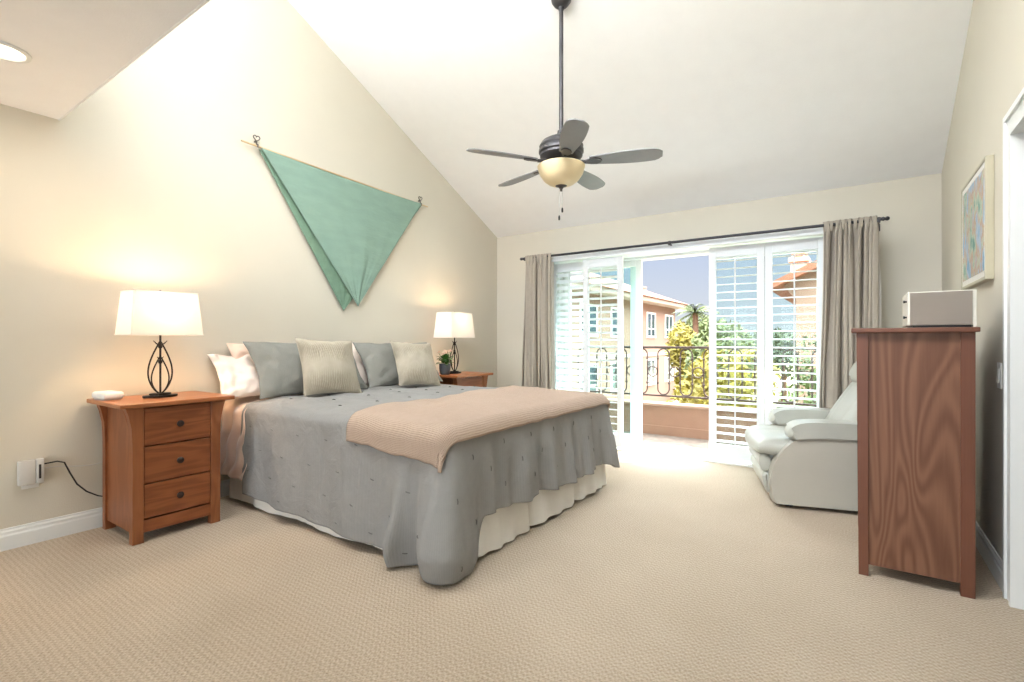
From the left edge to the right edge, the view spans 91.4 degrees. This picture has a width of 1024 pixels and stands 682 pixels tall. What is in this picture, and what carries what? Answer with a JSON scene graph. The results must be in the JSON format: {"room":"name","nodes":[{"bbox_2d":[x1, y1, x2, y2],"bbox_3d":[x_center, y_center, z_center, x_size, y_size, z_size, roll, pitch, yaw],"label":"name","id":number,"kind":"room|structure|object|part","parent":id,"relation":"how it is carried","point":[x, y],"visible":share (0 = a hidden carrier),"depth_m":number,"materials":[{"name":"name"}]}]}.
{"room":"bedroom","nodes":[
{"label":"bedroom","id":0,"kind":"room"},
{"bbox_2d":[0,0,204,118],"bbox_3d":[-2.797,-2.415,-1.166,4.430,2.230,6.910,0,0,35],"label":"ceiling","id":1,"kind":"structure","parent":0,"point":[74,46],"depth_m":2.16,"materials":[{"name":"paint"}]},
{"bbox_2d":[0,40,31,62],"bbox_3d":[-2.276,-1.295,2.232,0.196,0.010,0.196,0,0,35],"label":"recessed light","id":2,"kind":"object","parent":1,"relation":"in","point":[9,52],"visible":1,"depth_m":2.26,"materials":[{"name":"white paint"}]},
{"bbox_2d":[0,0,496,528],"bbox_3d":[-3.395,-1.240,1.981,0.120,4.980,11.420,0,0,35],"label":"wall","id":3,"kind":"structure","parent":0,"point":[151,182],"depth_m":3.53,"materials":[{"name":"paint"}]},
{"bbox_2d":[21,483,38,489],"bbox_3d":[-2.730,0.775,2.835,0.008,0.120,0.074,0,0,35],"label":"wall outlet","id":4,"kind":"object","parent":3,"relation":"attached to","point":[35,484],"visible":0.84,"depth_m":2.83,"materials":[{"name":"white plastic"}]},
{"bbox_2d":[17,458,43,485],"bbox_3d":[-2.713,0.739,2.820,0.038,0.137,0.108,0,0,35],"label":"plug","id":5,"kind":"object","parent":3,"relation":"attached to","point":[31,471],"visible":1,"depth_m":2.81,"materials":[{"name":"white plastic"}]},
{"bbox_2d":[44,462,100,468],"bbox_3d":[-2.600,0.741,2.982,0.012,0.028,0.291,0,0,36],"label":"power cord","id":6,"kind":"object","parent":5,"relation":"attached to","point":[99,462],"visible":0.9,"depth_m":2.97,"materials":[{"name":"grey plastic"}]},
{"bbox_2d":[44,461,101,496],"bbox_3d":[-2.587,0.898,2.981,0.021,0.405,0.306,0,0,39],"label":"power cord","id":7,"kind":"object","parent":3,"relation":"attached to","point":[65,464],"visible":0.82,"depth_m":2.96,"materials":[{"name":"black plastic"}]},
{"bbox_2d":[0,479,229,551],"bbox_3d":[-3.381,1.091,1.881,0.016,0.118,11.270,0,0,35],"label":"baseboard","id":8,"kind":"structure","parent":3,"relation":"attached to","point":[52,528],"depth_m":2.91,"materials":[{"name":"white paint"}]},
{"bbox_2d":[58,0,209,120],"bbox_3d":[-0.838,-1.308,1.685,4.430,0.024,0.008,0,0,35],"label":"trim","id":9,"kind":"structure","parent":3,"relation":"attached to","point":[205,1],"depth_m":2.26,"materials":[{"name":"white paint"}]},
{"bbox_2d":[241,135,427,206],"bbox_3d":[-1.487,-1.518,4.604,0.054,0.156,1.995,0,0,35],"label":"wooden dowel","id":10,"kind":"object","parent":3,"relation":"attached to","point":[255,141],"visible":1,"depth_m":4.29,"materials":[{"name":"brown wood"}]},
{"bbox_2d":[258,148,420,310],"bbox_3d":[-1.458,-0.891,4.615,0.042,1.233,1.775,0,0,35],"label":"wall hanging","id":11,"kind":"object","parent":10,"relation":"hanging from","point":[351,228],"depth_m":4.51,"materials":[{"name":"green fabric"}]},
{"bbox_2d":[0,450,1023,681],"bbox_3d":[-1.221,1.210,0.439,5.450,0.120,11.540,0,0,35],"label":"floor","id":12,"kind":"structure","parent":0,"point":[673,569],"depth_m":2.18,"materials":[{"name":"beige carpet"}]},
{"bbox_2d":[87,391,234,545],"bbox_3d":[-2.181,0.750,3.125,0.545,0.800,0.610,0,0,35],"label":"nightstand","id":13,"kind":"object","parent":12,"relation":"on","point":[161,456],"visible":0.99,"depth_m":2.98,"materials":[{"name":"brown wood"}]},
{"bbox_3d":[-2.490,0.762,3.065,0.045,0.775,0.089,0,0,34],"label":"leg","id":14,"kind":"part","parent":13,"relation":"part of","materials":[{"name":"brown wood"}]},
{"bbox_2d":[92,390,123,400],"bbox_3d":[-2.426,0.326,3.002,0.160,0.048,0.110,0,0,31],"label":"router","id":15,"kind":"object","parent":13,"relation":"on","point":[109,394],"visible":1,"depth_m":2.96,"materials":[{"name":"white plastic"}]},
{"bbox_3d":[-2.309,0.736,2.956,0.385,0.719,0.023,0,0,34],"label":"panel","id":16,"kind":"part","parent":13,"relation":"part of","materials":[{"name":"brown wood"}]},
{"bbox_3d":[-2.141,0.762,2.825,0.050,0.775,0.089,0,0,34],"label":"leg","id":17,"kind":"part","parent":13,"relation":"part of","materials":[{"name":"brown wood"}]},
{"bbox_2d":[114,289,202,397],"bbox_3d":[-2.197,0.015,3.124,0.265,0.670,0.393,0,0,35],"label":"table lamp","id":18,"kind":"object","parent":13,"relation":"on","point":[159,313],"visible":1,"depth_m":3.04,"materials":[{"name":"fabric"}]},
{"bbox_3d":[-2.197,-0.038,3.124,0.265,0.005,0.393,0,0,34],"label":"trim","id":19,"kind":"part","parent":18,"relation":"part of","materials":[{"name":"fabric"}]},
{"bbox_3d":[-2.197,-0.170,3.124,0.261,0.270,0.391,0,0,34],"label":"lamp shade","id":20,"kind":"part","parent":18,"relation":"part of","materials":[{"name":"fabric"}]},
{"bbox_3d":[-2.197,-0.302,3.124,0.215,0.005,0.347,0,0,34],"label":"trim","id":21,"kind":"part","parent":18,"relation":"part of","materials":[{"name":"fabric"}]},
{"bbox_3d":[-2.197,0.135,3.124,0.024,0.390,0.024,0,0,34],"label":"stem","id":22,"kind":"part","parent":18,"relation":"part of","materials":[{"name":"metal"}]},
{"bbox_3d":[-2.007,0.492,3.005,0.020,0.215,0.354,0,0,34],"label":"drawer","id":23,"kind":"part","parent":13,"relation":"part of","materials":[{"name":"brown wood"}]},
{"bbox_3d":[-2.007,0.711,3.005,0.020,0.206,0.354,0,0,34],"label":"drawer","id":24,"kind":"part","parent":13,"relation":"part of","materials":[{"name":"brown wood"}]},
{"bbox_3d":[-2.007,0.918,3.005,0.020,0.193,0.354,0,0,34],"label":"drawer","id":25,"kind":"part","parent":13,"relation":"part of","materials":[{"name":"brown wood"}]},
{"bbox_3d":[-1.985,0.492,2.990,0.032,0.039,0.039,0,0,34],"label":"knob","id":26,"kind":"part","parent":13,"relation":"part of","materials":[{"name":"black metal"}]},
{"bbox_3d":[-1.985,0.711,2.990,0.032,0.039,0.039,0,0,34],"label":"knob","id":27,"kind":"part","parent":13,"relation":"part of","materials":[{"name":"black metal"}]},
{"bbox_3d":[-1.985,0.918,2.990,0.032,0.039,0.039,0,0,34],"label":"knob","id":28,"kind":"part","parent":13,"relation":"part of","materials":[{"name":"black metal"}]},
{"bbox_3d":[-2.070,0.736,3.305,0.385,0.719,0.023,0,0,34],"label":"panel","id":29,"kind":"part","parent":13,"relation":"part of","materials":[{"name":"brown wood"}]},
{"bbox_3d":[-1.887,0.762,3.195,0.050,0.775,0.089,0,0,34],"label":"leg","id":30,"kind":"part","parent":13,"relation":"part of","materials":[{"name":"brown wood"}]},
{"bbox_2d":[229,464,606,556],"bbox_3d":[-0.630,0.800,3.811,2.167,0.700,1.962,0,0,35],"label":"bed skirt","id":31,"kind":"object","parent":12,"relation":"on","point":[501,527],"visible":0.21,"depth_m":3.10,"materials":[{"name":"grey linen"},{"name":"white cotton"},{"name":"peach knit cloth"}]},
{"bbox_2d":[220,393,302,480],"bbox_3d":[-1.813,0.684,3.791,0.408,0.553,0.666,0,0,35],"label":"sheet","id":32,"kind":"object","parent":31,"relation":"hanging from","point":[231,438],"visible":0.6,"depth_m":3.54,"materials":[{"name":"beige fabric"}]},
{"bbox_2d":[226,343,249,358],"bbox_3d":[-1.810,0.208,3.962,0.258,0.383,0.807,0,0,38],"label":"pillow","id":33,"kind":"object","parent":32,"relation":"on","point":[237,351],"visible":0.15,"depth_m":3.69,"materials":[{"name":"white fabric"}]},
{"bbox_2d":[207,354,303,397],"bbox_3d":[-1.897,0.251,3.746,0.271,0.317,0.621,0,0,41],"label":"pillow","id":34,"kind":"object","parent":32,"relation":"on","point":[238,377],"visible":0.44,"depth_m":3.58,"materials":[{"name":"white fabric"}]},
{"bbox_2d":[352,343,368,383],"bbox_3d":[-1.235,0.208,4.792,0.220,0.383,0.798,0,0,35],"label":"pillow","id":35,"kind":"object","parent":31,"relation":"on","point":[360,366],"visible":0.06,"depth_m":4.51,"materials":[{"name":"white fabric"}]},
{"bbox_2d":[241,384,619,585],"bbox_3d":[-0.542,0.764,3.679,2.028,0.744,2.139,0,0,35],"label":"comforter","id":36,"kind":"object","parent":31,"relation":"on","point":[299,459],"visible":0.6,"depth_m":2.86,"materials":[{"name":"grey fabric"}]},
{"bbox_2d":[243,341,367,398],"bbox_3d":[-1.598,0.206,3.962,0.303,0.407,0.959,0,0,37],"label":"pillow sham","id":37,"kind":"object","parent":36,"relation":"on","point":[278,366],"visible":0.52,"depth_m":3.68,"materials":[{"name":"grey fabric"}]},
{"bbox_2d":[295,337,361,395],"bbox_3d":[-1.385,0.193,3.792,0.244,0.439,0.474,0,0,45],"label":"cushion","id":38,"kind":"object","parent":36,"relation":"on","point":[327,366],"visible":0.98,"depth_m":3.70,"materials":[{"name":"beige fabric"}]},
{"bbox_2d":[352,342,442,387],"bbox_3d":[-1.058,0.211,4.742,0.286,0.398,0.938,0,0,32],"label":"pillow sham","id":39,"kind":"object","parent":36,"relation":"on","point":[378,360],"visible":0.52,"depth_m":4.46,"materials":[{"name":"grey fabric"}]},
{"bbox_2d":[390,340,440,385],"bbox_3d":[-0.873,0.205,4.542,0.461,0.420,0.247,0,0,-43],"label":"cushion","id":40,"kind":"object","parent":36,"relation":"on","point":[415,364],"visible":1,"depth_m":4.45,"materials":[{"name":"beige fabric"}]},
{"bbox_2d":[346,385,609,472],"bbox_3d":[-0.091,0.503,3.418,0.839,0.264,1.993,0,0,35],"label":"throw blanket","id":41,"kind":"object","parent":36,"relation":"on","point":[423,430],"visible":1,"depth_m":2.77,"materials":[{"name":"beige fabric"}]},
{"bbox_2d":[438,371,492,386],"bbox_3d":[-0.601,0.750,5.424,0.545,0.800,0.610,0,0,35],"label":"nightstand","id":42,"kind":"object","parent":12,"relation":"on","point":[477,379],"visible":0.22,"depth_m":5.24,"materials":[{"name":"brown wood"}]},
{"bbox_2d":[435,350,454,374],"bbox_3d":[-0.690,0.220,5.203,0.220,0.261,0.223,0,0,-3],"label":"potted plant","id":43,"kind":"object","parent":42,"relation":"on","point":[444,365],"visible":0.99,"depth_m":5.17,"materials":[{"name":"green plant"}]},
{"bbox_3d":[-0.700,0.293,5.213,0.120,0.114,0.120,0,0,34],"label":"pot","id":44,"kind":"part","parent":43,"relation":"part of","materials":[{"name":"grey ceramic"}]},
{"bbox_3d":[-0.729,0.736,5.256,0.385,0.719,0.023,0,0,34],"label":"panel","id":45,"kind":"part","parent":42,"relation":"part of","materials":[{"name":"brown wood"}]},
{"bbox_2d":[433,311,474,373],"bbox_3d":[-0.622,0.015,5.415,0.265,0.670,0.393,0,0,35],"label":"table lamp","id":46,"kind":"object","parent":42,"relation":"on","point":[454,324],"visible":0.94,"depth_m":5.30,"materials":[{"name":"fabric"}]},
{"bbox_3d":[-0.622,-0.038,5.415,0.265,0.005,0.393,0,0,34],"label":"trim","id":47,"kind":"part","parent":46,"relation":"part of","materials":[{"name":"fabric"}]},
{"bbox_3d":[-0.622,-0.170,5.415,0.261,0.270,0.391,0,0,34],"label":"lamp shade","id":48,"kind":"part","parent":46,"relation":"part of","materials":[{"name":"fabric"}]},
{"bbox_3d":[-0.622,0.135,5.415,0.024,0.390,0.024,0,0,34],"label":"stem","id":49,"kind":"part","parent":46,"relation":"part of","materials":[{"name":"metal"}]},
{"bbox_3d":[-0.561,0.762,5.125,0.050,0.775,0.089,0,0,34],"label":"leg","id":50,"kind":"part","parent":42,"relation":"part of","materials":[{"name":"brown wood"}]},
{"bbox_3d":[-0.426,0.492,5.304,0.020,0.215,0.354,0,0,34],"label":"drawer","id":51,"kind":"part","parent":42,"relation":"part of","materials":[{"name":"brown wood"}]},
{"bbox_3d":[-0.307,0.762,5.495,0.050,0.775,0.089,0,0,34],"label":"leg","id":52,"kind":"part","parent":42,"relation":"part of","materials":[{"name":"brown wood"}]},
{"bbox_2d":[745,361,857,510],"bbox_3d":[2.313,0.630,3.709,1.049,1.040,0.860,0,0,18],"label":"recliner","id":53,"kind":"object","parent":12,"relation":"on","point":[807,456],"visible":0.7,"depth_m":3.40,"materials":[{"name":"white leather"}]},
{"bbox_3d":[2.195,0.749,3.749,0.800,0.148,0.700,0,0,18],"label":"seat","id":54,"kind":"part","parent":53,"relation":"part of","materials":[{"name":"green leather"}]},
{"bbox_3d":[2.428,0.875,4.029,0.846,0.490,0.140,0,0,18],"label":"panel","id":55,"kind":"part","parent":53,"relation":"part of","materials":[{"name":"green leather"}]},
{"bbox_3d":[2.212,0.875,3.384,0.846,0.490,0.140,0,0,18],"label":"panel","id":56,"kind":"part","parent":53,"relation":"part of","materials":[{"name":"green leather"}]},
{"bbox_3d":[2.564,0.568,3.625,0.520,0.764,0.620,0,0,18],"label":"backrest","id":57,"kind":"part","parent":53,"relation":"part of","materials":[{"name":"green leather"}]},
{"bbox_2d":[851,327,980,598],"bbox_3d":[2.105,0.544,2.679,0.470,1.212,0.860,0,0,35],"label":"dresser","id":58,"kind":"object","parent":12,"relation":"on","point":[916,387],"visible":1,"depth_m":2.35,"materials":[{"name":"brown wood"}]},
{"bbox_3d":[2.166,0.555,3.101,0.048,1.190,0.035,0,0,34],"label":"leg","id":59,"kind":"part","parent":58,"relation":"part of","materials":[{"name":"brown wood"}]},
{"bbox_3d":[1.732,0.555,2.471,0.048,1.190,0.035,0,0,34],"label":"leg","id":60,"kind":"part","parent":58,"relation":"part of","materials":[{"name":"brown wood"}]},
{"bbox_3d":[1.892,0.527,2.363,0.342,1.135,0.018,0,0,34],"label":"panel","id":61,"kind":"part","parent":58,"relation":"part of","materials":[{"name":"brown wood"}]},
{"bbox_2d":[903,289,976,327],"bbox_3d":[2.081,-0.148,2.461,0.262,0.172,0.306,0,0,35],"label":"radio","id":62,"kind":"object","parent":58,"relation":"on","point":[954,308],"visible":0.93,"depth_m":2.33,"materials":[{"name":"fabric"}]},
{"bbox_3d":[2.051,0.555,2.252,0.050,1.190,0.035,0,0,34],"label":"leg","id":63,"kind":"part","parent":58,"relation":"part of","materials":[{"name":"brown wood"}]},
{"bbox_2d":[288,0,972,237],"bbox_3d":[0.445,-2.515,3.534,4.690,2.330,4.510,0,0,35],"label":"ceiling","id":64,"kind":"structure","parent":0,"point":[742,100],"depth_m":4.03,"materials":[{"name":"paint"}]},
{"bbox_2d":[466,0,662,219],"bbox_3d":[0.372,-1.680,3.569,1.320,1.660,1.266,0,0,35],"label":"ceiling fan","id":65,"kind":"object","parent":64,"relation":"hanging from","point":[561,166],"visible":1,"depth_m":3.42,"materials":[{"name":"black metal"}]},
{"bbox_3d":[-0.067,-1.255,3.365,0.485,0.037,0.150,0,0,-21],"label":"blade","id":66,"kind":"part","parent":65,"relation":"part of","materials":[{"name":"grey wood"}]},
{"bbox_3d":[0.068,-1.255,3.867,0.150,0.037,0.485,0,0,-39],"label":"blade","id":67,"kind":"part","parent":65,"relation":"part of","materials":[{"name":"grey wood"}]},
{"bbox_3d":[0.347,-1.161,3.523,0.336,0.147,0.336,0,0,34],"label":"lamp shade","id":68,"kind":"part","parent":65,"relation":"part of","materials":[{"name":"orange glass"}]},
{"bbox_3d":[0.370,-1.255,3.081,0.150,0.037,0.485,0,0,-3],"label":"blade","id":69,"kind":"part","parent":65,"relation":"part of","materials":[{"name":"grey wood"}]},
{"bbox_3d":[0.586,-1.255,3.895,0.151,0.038,0.487,0,0,34],"label":"blade","id":70,"kind":"part","parent":65,"relation":"part of","materials":[{"name":"grey wood"}]},
{"bbox_3d":[0.774,-1.255,3.409,0.485,0.037,0.150,0,0,15],"label":"blade","id":71,"kind":"part","parent":65,"relation":"part of","materials":[{"name":"grey wood"}]},
{"bbox_2d":[613,431,747,449],"bbox_3d":[1.997,1.230,5.659,5.800,0.140,0.700,0,0,35],"label":"floor","id":72,"kind":"structure","parent":0,"point":[651,438],"depth_m":5.77,"materials":[{"name":"tile"}]},
{"bbox_2d":[609,403,756,441],"bbox_3d":[2.242,1.055,6.016,5.800,0.490,0.185,0,0,35],"label":"wall","id":73,"kind":"structure","parent":72,"relation":"on","point":[669,421],"depth_m":6.03,"materials":[{"name":"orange paint"}]},
{"bbox_2d":[608,398,756,413],"bbox_3d":[2.249,0.792,6.026,5.800,0.035,0.220,0,0,35],"label":"cap","id":74,"kind":"object","parent":73,"relation":"on","point":[626,401],"visible":0.2,"depth_m":6.07,"materials":[{"name":"paint"}]},
{"bbox_2d":[574,346,816,405],"bbox_3d":[2.229,0.422,6.076,5.689,0.715,0.044,0,0,35],"label":"balcony railing","id":75,"kind":"object","parent":74,"relation":"on","point":[643,347],"visible":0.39,"depth_m":6.02,"materials":[{"name":"metal"}]},
{"bbox_3d":[2.266,0.689,6.051,5.600,0.022,0.028,0,0,34],"label":"rail","id":76,"kind":"part","parent":75,"relation":"part of","materials":[{"name":"metal"}]},
{"bbox_3d":[2.266,0.080,6.051,5.600,0.030,0.044,0,0,34],"label":"rail","id":77,"kind":"part","parent":75,"relation":"part of","materials":[{"name":"metal"}]},
{"bbox_2d":[497,173,941,386],"bbox_3d":[1.680,-0.050,5.331,4.690,2.600,0.150,0,0,35],"label":"wall","id":78,"kind":"structure","parent":0,"point":[910,241],"depth_m":4.69,"materials":[{"name":"paint"}]},
{"bbox_2d":[554,262,582,390],"bbox_3d":[0.664,0.113,5.728,0.476,2.015,0.084,0,0,37],"label":"shutter panel","id":79,"kind":"object","parent":78,"relation":"attached to","point":[575,266],"visible":0.5,"depth_m":5.73,"materials":[{"name":"white wood"}]},
{"bbox_3d":[0.643,0.098,5.698,0.012,1.745,0.010,0,0,34],"label":"tilt rod","id":80,"kind":"part","parent":79,"relation":"part of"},
{"bbox_2d":[563,267,635,435],"bbox_3d":[1.012,0.120,5.838,0.915,2.020,0.040,0,0,35],"label":"door","id":81,"kind":"structure","parent":78,"relation":"in","point":[632,269],"depth_m":5.59,"materials":[{"name":"white paint"}]},
{"bbox_2d":[565,260,641,443],"bbox_3d":[1.025,0.120,5.737,0.940,2.020,0.093,0,0,35],"label":"door","id":82,"kind":"structure","parent":78,"relation":"in","point":[637,439],"depth_m":5.50,"materials":[{"name":"white paint"}]},
{"bbox_3d":[1.372,0.170,5.475,0.028,0.200,0.054,0,0,34],"label":"handle","id":83,"kind":"part","parent":82,"relation":"part of","materials":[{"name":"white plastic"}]},
{"bbox_2d":[583,256,623,447],"bbox_3d":[0.975,0.113,5.382,0.460,2.015,0.092,0,0,35],"label":"shutter panel","id":84,"kind":"object","parent":78,"relation":"attached to","point":[618,261],"visible":0.8,"depth_m":5.34,"materials":[{"name":"white wood"}]},
{"bbox_3d":[0.952,0.098,5.348,0.012,1.745,0.010,0,0,34],"label":"tilt rod","id":85,"kind":"part","parent":84,"relation":"part of","materials":[{"name":"white wood"}]},
{"bbox_2d":[557,250,708,453],"bbox_3d":[1.742,0.125,5.307,2.780,2.090,0.180,0,0,35],"label":"trim","id":86,"kind":"structure","parent":78,"relation":"attached to","point":[705,252],"depth_m":5.39,"materials":[{"name":"white paint"}]},
{"bbox_2d":[617,444,752,467],"bbox_3d":[1.598,1.141,5.114,2.760,0.018,0.300,0,0,35],"label":"trim","id":87,"kind":"structure","parent":78,"relation":"attached to","point":[627,447],"depth_m":5.01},
{"bbox_2d":[551,227,823,263],"bbox_3d":[1.591,0.095,5.104,2.880,2.110,0.325,0,0,35],"label":"trim","id":88,"kind":"structure","parent":78,"relation":"attached to","point":[702,245],"depth_m":4.86,"materials":[{"name":"white wood"}]},
{"bbox_2d":[520,216,889,260],"bbox_3d":[1.627,-0.962,5.041,3.474,0.060,0.388,0,0,35],"label":"curtain rod","id":89,"kind":"object","parent":78,"relation":"attached to","point":[879,219],"visible":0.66,"depth_m":4.65,"materials":[{"name":"black metal"}]},
{"bbox_2d":[521,253,554,388],"bbox_3d":[0.301,0.076,5.746,0.418,2.138,0.116,0,0,35],"label":"curtain","id":90,"kind":"object","parent":89,"relation":"hanging from","point":[538,350],"visible":0.69,"depth_m":5.70,"materials":[{"name":"beige fabric"}]},
{"bbox_2d":[819,215,881,407],"bbox_3d":[2.745,0.076,4.066,0.422,2.138,0.115,0,0,35],"label":"curtain","id":91,"kind":"object","parent":89,"relation":"hanging from","point":[851,284],"visible":0.58,"depth_m":4.05,"materials":[{"name":"beige fabric"}]},
{"bbox_2d":[709,243,764,461],"bbox_3d":[2.100,0.113,4.688,0.480,2.015,0.094,0,0,35],"label":"shutter panel","id":92,"kind":"object","parent":78,"relation":"attached to","point":[728,452],"visible":0.92,"depth_m":4.66,"materials":[{"name":"white wood"}]},
{"bbox_3d":[2.076,0.098,4.654,0.012,1.745,0.010,0,0,34],"label":"tilt rod","id":93,"kind":"part","parent":92,"relation":"part of","materials":[{"name":"white wood"}]},
{"bbox_2d":[716,249,817,447],"bbox_3d":[2.444,0.120,4.854,1.010,2.020,0.040,0,0,35],"label":"door","id":94,"kind":"structure","parent":78,"relation":"in","point":[815,250],"depth_m":4.66,"materials":[{"name":"white paint"}]},
{"bbox_2d":[765,237,822,424],"bbox_3d":[2.497,0.113,4.415,0.475,2.015,0.094,0,0,35],"label":"shutter panel","id":95,"kind":"object","parent":78,"relation":"attached to","point":[808,243],"visible":0.7,"depth_m":4.44,"materials":[{"name":"white wood"}]},
{"bbox_3d":[2.474,0.098,4.380,0.012,1.745,0.010,0,0,34],"label":"tilt rod","id":96,"kind":"part","parent":95,"relation":"part of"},
{"bbox_2d":[942,0,1023,559],"bbox_3d":[0.363,-1.240,-0.602,0.140,4.980,11.420,0,0,35],"label":"wall","id":97,"kind":"structure","parent":0,"point":[991,77],"depth_m":2.62,"materials":[{"name":"paint"}]},
{"bbox_2d":[961,154,993,289],"bbox_3d":[2.584,-0.620,2.786,0.037,0.620,0.700,0,0,35],"label":"framed picture","id":98,"kind":"object","parent":97,"relation":"attached to","point":[977,195],"visible":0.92,"depth_m":2.66,"materials":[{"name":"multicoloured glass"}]},
{"bbox_2d":[963,169,983,281],"bbox_3d":[2.574,-0.620,2.793,0.002,0.520,0.600,0,0,34],"label":"artwork","id":99,"kind":"object","parent":98,"relation":"attached to","point":[973,196],"depth_m":2.77},
{"bbox_2d":[976,521,1002,591],"bbox_3d":[2.836,1.091,3.135,0.016,0.118,2.160,0,0,35],"label":"baseboard","id":100,"kind":"structure","parent":97,"relation":"attached to","point":[992,559],"depth_m":2.51,"materials":[{"name":"white paint"}]},
{"bbox_2d":[996,362,1001,388],"bbox_3d":[2.328,0.165,2.392,0.012,0.124,0.076,0,0,35],"label":"light switch","id":101,"kind":"object","parent":97,"relation":"attached to","point":[999,365],"visible":1,"depth_m":2.38,"materials":[{"name":"white plastic"}]},
{"bbox_2d":[1003,88,1023,609],"bbox_3d":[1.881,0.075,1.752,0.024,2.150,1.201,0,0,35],"label":"trim","id":102,"kind":"structure","parent":97,"relation":"attached to","point":[1013,120],"depth_m":2.17,"materials":[{"name":"white paint"}]},
{"label":"outside","id":103,"kind":"structure","parent":0,"visible":0},
{"bbox_2d":[672,361,795,408],"bbox_3d":[29.840,4.100,50.233,120.000,0.300,103.400,0,0,34],"label":"ground","id":104,"kind":"structure","parent":103,"point":[774,376],"depth_m":43.90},
{"bbox_2d":[572,272,688,401],"bbox_3d":[1.287,-0.425,28.328,11.350,8.750,21.550,0,0,35],"label":"apartment building","id":105,"kind":"structure","parent":104,"relation":"on","point":[658,318],"depth_m":27.33,"materials":[{"name":"paint"}]},
{"bbox_3d":[3.495,1.825,22.837,0.030,1.350,1.600,0,0,34],"label":"pane","id":106,"kind":"part","parent":105,"relation":"part of","materials":[{"name":"clear glass"}]},
{"bbox_3d":[3.495,-0.950,22.837,0.030,1.300,1.600,0,0,34],"label":"pane","id":107,"kind":"part","parent":105,"relation":"part of","materials":[{"name":"clear glass"}]},
{"bbox_3d":[5.364,1.825,25.557,0.030,1.350,1.400,0,0,34],"label":"pane","id":108,"kind":"part","parent":105,"relation":"part of","materials":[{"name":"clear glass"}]},
{"bbox_3d":[5.364,-0.950,25.557,0.030,1.300,1.400,0,0,34],"label":"pane","id":109,"kind":"part","parent":105,"relation":"part of","materials":[{"name":"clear glass"}]},
{"bbox_3d":[8.281,1.825,29.801,0.030,1.350,1.300,0,0,34],"label":"pane","id":110,"kind":"part","parent":105,"relation":"part of","materials":[{"name":"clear glass"}]},
{"bbox_3d":[8.281,-0.950,29.801,0.030,1.300,1.300,0,0,34],"label":"pane","id":111,"kind":"part","parent":105,"relation":"part of","materials":[{"name":"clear glass"}]},
{"bbox_3d":[10.235,1.825,32.644,0.030,1.350,1.400,0,0,34],"label":"pane","id":112,"kind":"part","parent":105,"relation":"part of","materials":[{"name":"glass"}]},
{"bbox_3d":[10.235,-0.950,32.644,0.030,1.300,1.400,0,0,34],"label":"pane","id":113,"kind":"part","parent":105,"relation":"part of","materials":[{"name":"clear glass"}]},
{"bbox_2d":[664,320,700,402],"bbox_3d":[7.537,1.519,20.822,2.108,4.880,2.153,0,0,35],"label":"tree","id":114,"kind":"object","parent":104,"relation":"on","point":[684,332],"visible":0.28,"depth_m":20.73,"materials":[{"name":"yellow plant"}]},
{"bbox_2d":[668,303,720,333],"bbox_3d":[9.166,1.058,25.152,2.534,5.790,2.210,0,0,24],"label":"palm tree","id":115,"kind":"object","parent":104,"relation":"on","point":[694,312],"visible":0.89,"depth_m":24.89,"materials":[{"name":"green plant"}]},
{"bbox_2d":[681,317,756,401],"bbox_3d":[6.872,1.581,16.380,2.488,4.761,2.071,0,0,12],"label":"tree","id":116,"kind":"object","parent":104,"relation":"on","point":[702,341],"visible":0.21,"depth_m":16.14,"materials":[{"name":"green plant"}]},
{"bbox_2d":[666,345,781,407],"bbox_3d":[5.013,2.018,11.803,2.560,3.891,2.650,0,0,35],"label":"tree","id":117,"kind":"object","parent":104,"relation":"on","point":[686,390],"visible":0.23,"depth_m":11.36,"materials":[{"name":"yellow plant"}]},
{"bbox_2d":[736,326,795,404],"bbox_3d":[16.068,1.552,30.066,6.768,4.863,6.666,0,0,35],"label":"tree","id":118,"kind":"object","parent":104,"relation":"on","point":[776,335],"visible":0.18,"depth_m":29.39,"materials":[{"name":"green plant"}]},
{"bbox_2d":[773,253,816,402],"bbox_3d":[14.986,-1.150,18.822,8.500,10.200,9.000,0,0,35],"label":"house","id":119,"kind":"structure","parent":104,"relation":"on","point":[798,259],"depth_m":17.31,"materials":[{"name":"paint"}]},
{"bbox_2d":[776,334,816,407],"bbox_3d":[8.393,1.856,12.573,2.811,4.220,2.928,0,0,-30],"label":"tree","id":120,"kind":"object","parent":104,"relation":"on","point":[804,377],"visible":0.06,"depth_m":12.70,"materials":[{"name":"green plant"}]},
{"bbox_3d":[8.486,3.930,26.930,2.800,0.040,26.000,0,0,34],"label":"garden path","id":121,"kind":"object","parent":104,"relation":"on","visible":0},
{"bbox_2d":[685,314,725,334],"bbox_3d":[13.225,1.015,33.975,2.963,5.893,3.362,0,0,35],"label":"tree","id":122,"kind":"object","parent":121,"relation":"on","point":[702,323],"visible":0.04,"depth_m":33.35,"materials":[{"name":"green plant"}]}
]}

